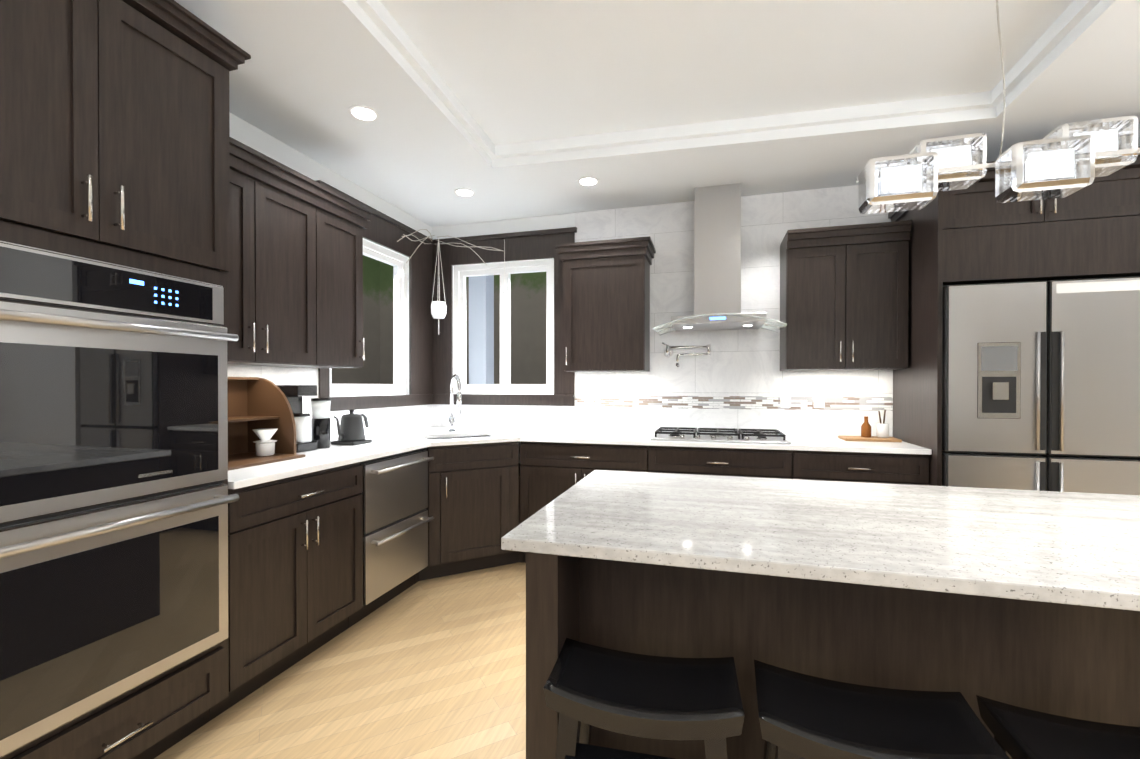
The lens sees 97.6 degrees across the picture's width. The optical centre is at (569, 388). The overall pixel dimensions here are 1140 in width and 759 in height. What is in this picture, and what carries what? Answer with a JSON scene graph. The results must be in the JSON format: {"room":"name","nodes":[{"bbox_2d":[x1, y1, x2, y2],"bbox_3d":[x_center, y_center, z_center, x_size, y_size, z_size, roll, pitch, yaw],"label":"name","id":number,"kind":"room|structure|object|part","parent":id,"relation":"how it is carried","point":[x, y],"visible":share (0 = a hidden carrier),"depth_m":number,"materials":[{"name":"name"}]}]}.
{"room":"kitchen","nodes":[
{"label":"kitchen","id":0,"kind":"room"},
{"bbox_2d":[229,112,430,438],"bbox_3d":[-2.289,-0.061,0.767,0.120,2.660,7.760,0,0,16],"label":"wall","id":1,"kind":"structure","parent":0,"point":[252,136],"depth_m":3.09,"materials":[{"name":"white paint"}]},
{"bbox_2d":[227,137,373,367],"bbox_3d":[-1.524,-0.596,2.526,0.373,0.950,1.153,0,0,16],"label":"upper cabinet","id":2,"kind":"object","parent":1,"relation":"attached to","point":[295,286],"visible":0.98,"depth_m":2.49,"materials":[{"name":"brown wood"}]},
{"bbox_2d":[228,364,431,440],"bbox_3d":[-1.538,0.108,3.196,0.008,0.465,2.422,0,0,16],"label":"wall tile","id":3,"kind":"structure","parent":1,"relation":"attached to","point":[389,420],"depth_m":3.27,"materials":[{"name":"tile"}]},
{"bbox_2d":[154,562,525,758],"bbox_3d":[1.106,1.314,-0.245,7.210,0.080,7.880,0,0,16],"label":"floor","id":4,"kind":"structure","parent":0,"point":[434,668],"depth_m":2.08,"materials":[{"name":"brown wood"}]},
{"bbox_2d":[0,0,250,758],"bbox_3d":[-1.620,0.007,1.547,0.721,2.515,0.875,0,0,16],"label":"tall cabinet","id":5,"kind":"object","parent":4,"relation":"on","point":[115,497],"visible":1,"depth_m":1.47,"materials":[{"name":"brown wood"}]},
{"bbox_2d":[209,462,362,720],"bbox_3d":[-1.448,0.818,2.303,0.644,0.885,0.751,0,0,16],"label":"base cabinet","id":6,"kind":"object","parent":4,"relation":"on","point":[295,569],"visible":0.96,"depth_m":2.15,"materials":[{"name":"brown wood"}]},
{"bbox_2d":[348,448,433,627],"bbox_3d":[-1.245,0.816,2.955,0.665,0.882,0.606,0,0,16],"label":"drawer","id":7,"kind":"object","parent":4,"relation":"on","point":[396,519],"visible":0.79,"depth_m":2.82,"materials":[{"name":"silver metal"}]},
{"bbox_2d":[415,441,524,582],"bbox_3d":[-0.840,0.810,3.708,1.052,0.885,1.056,0,0,16],"label":"base cabinet","id":8,"kind":"object","parent":4,"relation":"on","point":[473,508],"visible":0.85,"depth_m":3.33,"materials":[{"name":"brown wood"}]},
{"bbox_2d":[520,441,647,562],"bbox_3d":[0.159,0.810,3.660,0.891,0.884,0.608,0,0,16],"label":"base cabinet","id":9,"kind":"object","parent":4,"relation":"on","point":[550,472],"depth_m":3.41,"materials":[{"name":"brown wood"}]},
{"bbox_2d":[543,638,744,758],"bbox_3d":[0.163,0.948,1.104,0.405,0.644,0.335,0,0,13],"label":"stool","id":10,"kind":"object","parent":4,"relation":"on","point":[586,687],"visible":1,"depth_m":1.04,"materials":[{"name":"black"}]},
{"bbox_2d":[648,446,807,479],"bbox_3d":[1.007,0.811,3.421,0.996,0.884,0.608,0,0,16],"label":"base cabinet","id":11,"kind":"object","parent":4,"relation":"on","point":[761,463],"depth_m":3.11,"materials":[{"name":"brown wood"}]},
{"bbox_2d":[526,552,1139,758],"bbox_3d":[1.157,0.824,1.332,2.360,0.883,0.940,0,0,16],"label":"kitchen island","id":12,"kind":"object","parent":4,"relation":"on","point":[1080,662],"visible":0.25,"depth_m":1.27,"materials":[{"name":"brown wood"}]},
{"bbox_2d":[501,470,1139,610],"bbox_3d":[1.154,0.366,1.318,2.460,0.030,0.985,0,0,16],"label":"island countertop","id":13,"kind":"structure","parent":12,"relation":"on","point":[1076,548],"depth_m":1.21,"materials":[{"name":"white stone"}]},
{"bbox_2d":[808,451,928,484],"bbox_3d":[1.769,0.813,3.206,0.715,0.884,0.608,0,0,16],"label":"base cabinet","id":14,"kind":"object","parent":4,"relation":"on","point":[888,468],"depth_m":2.90,"materials":[{"name":"brown wood"}]},
{"bbox_2d":[228,374,931,488],"bbox_3d":[0.168,0.249,2.714,3.534,0.697,2.422,0,0,16],"label":"countertop","id":15,"kind":"structure","parent":14,"relation":"on","point":[378,446],"depth_m":3.11,"materials":[{"name":"white stone"}]},
{"bbox_2d":[228,377,304,470],"bbox_3d":[-1.582,0.144,2.283,0.380,0.400,0.580,0,0,16],"label":"bread box","id":16,"kind":"object","parent":15,"relation":"on","point":[261,426],"visible":0.4,"depth_m":2.54,"materials":[{"name":"brown wood"}]},
{"bbox_2d":[277,385,316,452],"bbox_3d":[-1.498,0.162,2.727,0.160,0.360,0.140,0,0,16],"label":"coffee maker","id":17,"kind":"object","parent":15,"relation":"on","point":[294,394],"visible":0.62,"depth_m":2.69,"materials":[{"name":"black"}]},
{"bbox_2d":[310,398,330,448],"bbox_3d":[-1.436,0.199,2.876,0.106,0.285,0.108,0,0,16],"label":"grinder","id":18,"kind":"object","parent":15,"relation":"on","point":[320,426],"visible":0.94,"depth_m":2.83,"materials":[{"name":"black plastic"}]},
{"bbox_2d":[331,409,371,444],"bbox_3d":[-1.347,0.234,3.081,0.170,0.211,0.308,0,0,16],"label":"kettle","id":19,"kind":"object","parent":15,"relation":"on","point":[350,427],"visible":1,"depth_m":3.02,"materials":[{"name":"black"}]},
{"bbox_2d":[448,374,461,432],"bbox_3d":[-0.861,0.116,3.762,0.189,0.442,0.214,0,0,16],"label":"faucet","id":20,"kind":"object","parent":15,"relation":"on","point":[452,422],"depth_m":3.81,"materials":[{"name":"silver metal"}]},
{"bbox_2d":[425,435,495,449],"bbox_3d":[-0.773,0.481,3.589,0.704,0.224,0.704,0,0,16],"label":"sink","id":21,"kind":"object","parent":15,"relation":"in","point":[430,437],"depth_m":3.69,"materials":[{"name":"silver metal"}]},
{"bbox_2d":[650,427,790,443],"bbox_3d":[1.006,0.314,3.403,0.855,0.048,0.510,0,0,16],"label":"cooktop","id":22,"kind":"object","parent":15,"relation":"in","point":[776,436],"visible":1,"depth_m":3.29,"materials":[{"name":"silver metal"}]},
{"bbox_2d":[838,409,901,441],"bbox_3d":[1.959,0.239,3.269,0.320,0.200,0.200,0,0,16],"label":"cutting board","id":23,"kind":"object","parent":15,"relation":"on","point":[882,432],"visible":1,"depth_m":3.26,"materials":[{"name":"brown wood"}]},
{"bbox_2d":[754,660,1009,758],"bbox_3d":[0.583,0.948,0.991,0.416,0.644,0.348,0,0,16],"label":"stool","id":24,"kind":"object","parent":4,"relation":"on","point":[801,715],"visible":1,"depth_m":0.97,"materials":[{"name":"black leather"}]},
{"bbox_2d":[888,146,1139,485],"bbox_3d":[2.553,0.032,2.913,1.007,2.450,0.738,0,0,16],"label":"surround","id":25,"kind":"object","parent":4,"relation":"on","point":[976,233],"visible":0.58,"depth_m":2.68,"materials":[{"name":"brown wood"}]},
{"bbox_2d":[942,276,1139,494],"bbox_3d":[2.554,0.334,2.894,0.896,1.805,0.720,0,0,16],"label":"fridge","id":26,"kind":"object","parent":4,"relation":"on","point":[1040,385],"visible":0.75,"depth_m":2.57,"materials":[{"name":"silver metal"}]},
{"bbox_2d":[976,695,1139,758],"bbox_3d":[0.994,0.949,0.865,0.405,0.644,0.335,0,0,16],"label":"stool","id":27,"kind":"object","parent":4,"relation":"on","point":[1020,732],"visible":0.98,"depth_m":0.93,"materials":[{"name":"black"}]},
{"bbox_2d":[174,0,1139,226],"bbox_3d":[1.106,-1.511,-0.261,7.210,0.250,7.880,0,0,16],"label":"ceiling","id":28,"kind":"structure","parent":0,"point":[508,109],"depth_m":2.44,"materials":[{"name":"white paint"}]},
{"bbox_2d":[348,105,378,121],"bbox_3d":[-1.050,-1.398,2.540,0.149,0.006,0.149,0,0,10],"label":"recessed light","id":29,"kind":"object","parent":28,"relation":"in","point":[363,113],"depth_m":2.53,"materials":[{"name":"white plastic"}]},
{"bbox_2d":[454,188,474,196],"bbox_3d":[-0.757,-1.404,3.579,0.149,0.006,0.149,0,0,10],"label":"recessed light","id":30,"kind":"object","parent":28,"relation":"in","point":[463,192],"depth_m":3.57,"materials":[{"name":"white plastic"}]},
{"bbox_2d":[577,177,598,185],"bbox_3d":[0.123,-1.403,3.383,0.149,0.006,0.149,0,0,10],"label":"recessed light","id":31,"kind":"object","parent":28,"relation":"in","point":[584,181],"depth_m":3.37,"materials":[{"name":"white plastic"}]},
{"bbox_2d":[856,0,1139,213],"bbox_3d":[1.430,-0.999,1.240,1.284,1.029,0.228,0,0,16],"label":"pendant light","id":32,"kind":"object","parent":28,"relation":"hanging from","point":[1064,160],"visible":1,"depth_m":1.29,"materials":[{"name":"clear glass"}]},
{"bbox_2d":[431,213,892,462],"bbox_3d":[0.985,-0.078,3.812,4.530,2.660,0.120,0,0,16],"label":"wall","id":33,"kind":"structure","parent":0,"point":[517,225],"depth_m":4.18,"materials":[{"name":"white paint"}]},
{"bbox_2d":[316,180,576,410],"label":"window","id":34,"kind":"structure","parent":33,"relation":"in","point":[430,362],"depth_m":4.12,"materials":[{"name":"brown wood"}]},
{"bbox_3d":[-1.484,-0.502,3.623,0.080,1.110,0.900,0,0,16],"label":"window trim unit","id":35,"kind":"part","parent":34,"relation":"part of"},
{"bbox_2d":[397,229,434,262],"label":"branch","id":36,"kind":"object","parent":34,"relation":"hanging from","point":[420,229],"depth_m":3.95,"materials":[{"name":"grey wood"}]},
{"bbox_2d":[431,236,504,333],"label":"hanging planter","id":37,"kind":"object","parent":34,"relation":"hanging from","point":[438,309],"depth_m":4.12,"materials":[{"name":"white ceramic"}]},
{"bbox_3d":[-0.552,-0.506,4.243,0.925,1.110,0.080,0,0,16],"label":"window trim unit","id":38,"kind":"part","parent":34,"relation":"part of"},
{"bbox_2d":[555,236,655,371],"bbox_3d":[0.275,-0.593,3.741,0.690,0.930,0.373,0,0,16],"label":"upper cabinet","id":39,"kind":"object","parent":33,"relation":"attached to","point":[606,305],"visible":1,"depth_m":3.61,"materials":[{"name":"brown wood"}]},
{"bbox_2d":[432,185,892,436],"bbox_3d":[0.494,-0.536,3.880,3.546,1.745,0.012,0,0,16],"label":"wall tile","id":40,"kind":"structure","parent":33,"relation":"attached to","point":[737,379],"depth_m":3.71,"materials":[{"name":"tile"}]},
{"bbox_2d":[662,342,710,366],"bbox_3d":[0.867,-0.253,3.724,0.355,0.190,0.092,0,0,16],"label":"pot filler","id":41,"kind":"object","parent":40,"relation":"attached to","point":[667,351],"visible":1,"depth_m":3.70,"materials":[{"name":"silver metal"}]},
{"bbox_2d":[653,183,786,335],"bbox_3d":[1.020,-0.903,3.455,0.840,1.003,0.520,0,0,16],"label":"range hood","id":42,"kind":"object","parent":33,"relation":"attached to","point":[717,257],"visible":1,"depth_m":3.45,"materials":[{"name":"silver metal"}]},
{"bbox_2d":[780,220,911,370],"bbox_3d":[1.795,-0.576,3.312,0.700,0.900,0.373,0,0,16],"label":"upper cabinet","id":43,"kind":"object","parent":33,"relation":"attached to","point":[844,297],"visible":1,"depth_m":3.17,"materials":[{"name":"brown wood"}]},
{"bbox_2d":[1138,123,1139,145],"bbox_3d":[4.239,-0.071,2.511,2.440,2.660,0.860,0,0,16],"label":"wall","id":44,"kind":"structure","parent":0,"point":[1139,134],"depth_m":2.63,"materials":[{"name":"white paint"}]},
{"label":"outside","id":45,"kind":"structure","parent":0,"visible":0},
{"bbox_2d":[331,255,545,383],"bbox_3d":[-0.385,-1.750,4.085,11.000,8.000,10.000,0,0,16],"label":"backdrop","id":46,"kind":"structure","parent":45,"point":[528,328],"depth_m":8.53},
{"bbox_2d":[469,275,493,383],"bbox_3d":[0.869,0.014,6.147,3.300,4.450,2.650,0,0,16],"label":"window pane","id":47,"kind":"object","parent":46,"relation":"on","point":[481,329],"depth_m":5.30,"materials":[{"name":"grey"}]}
]}

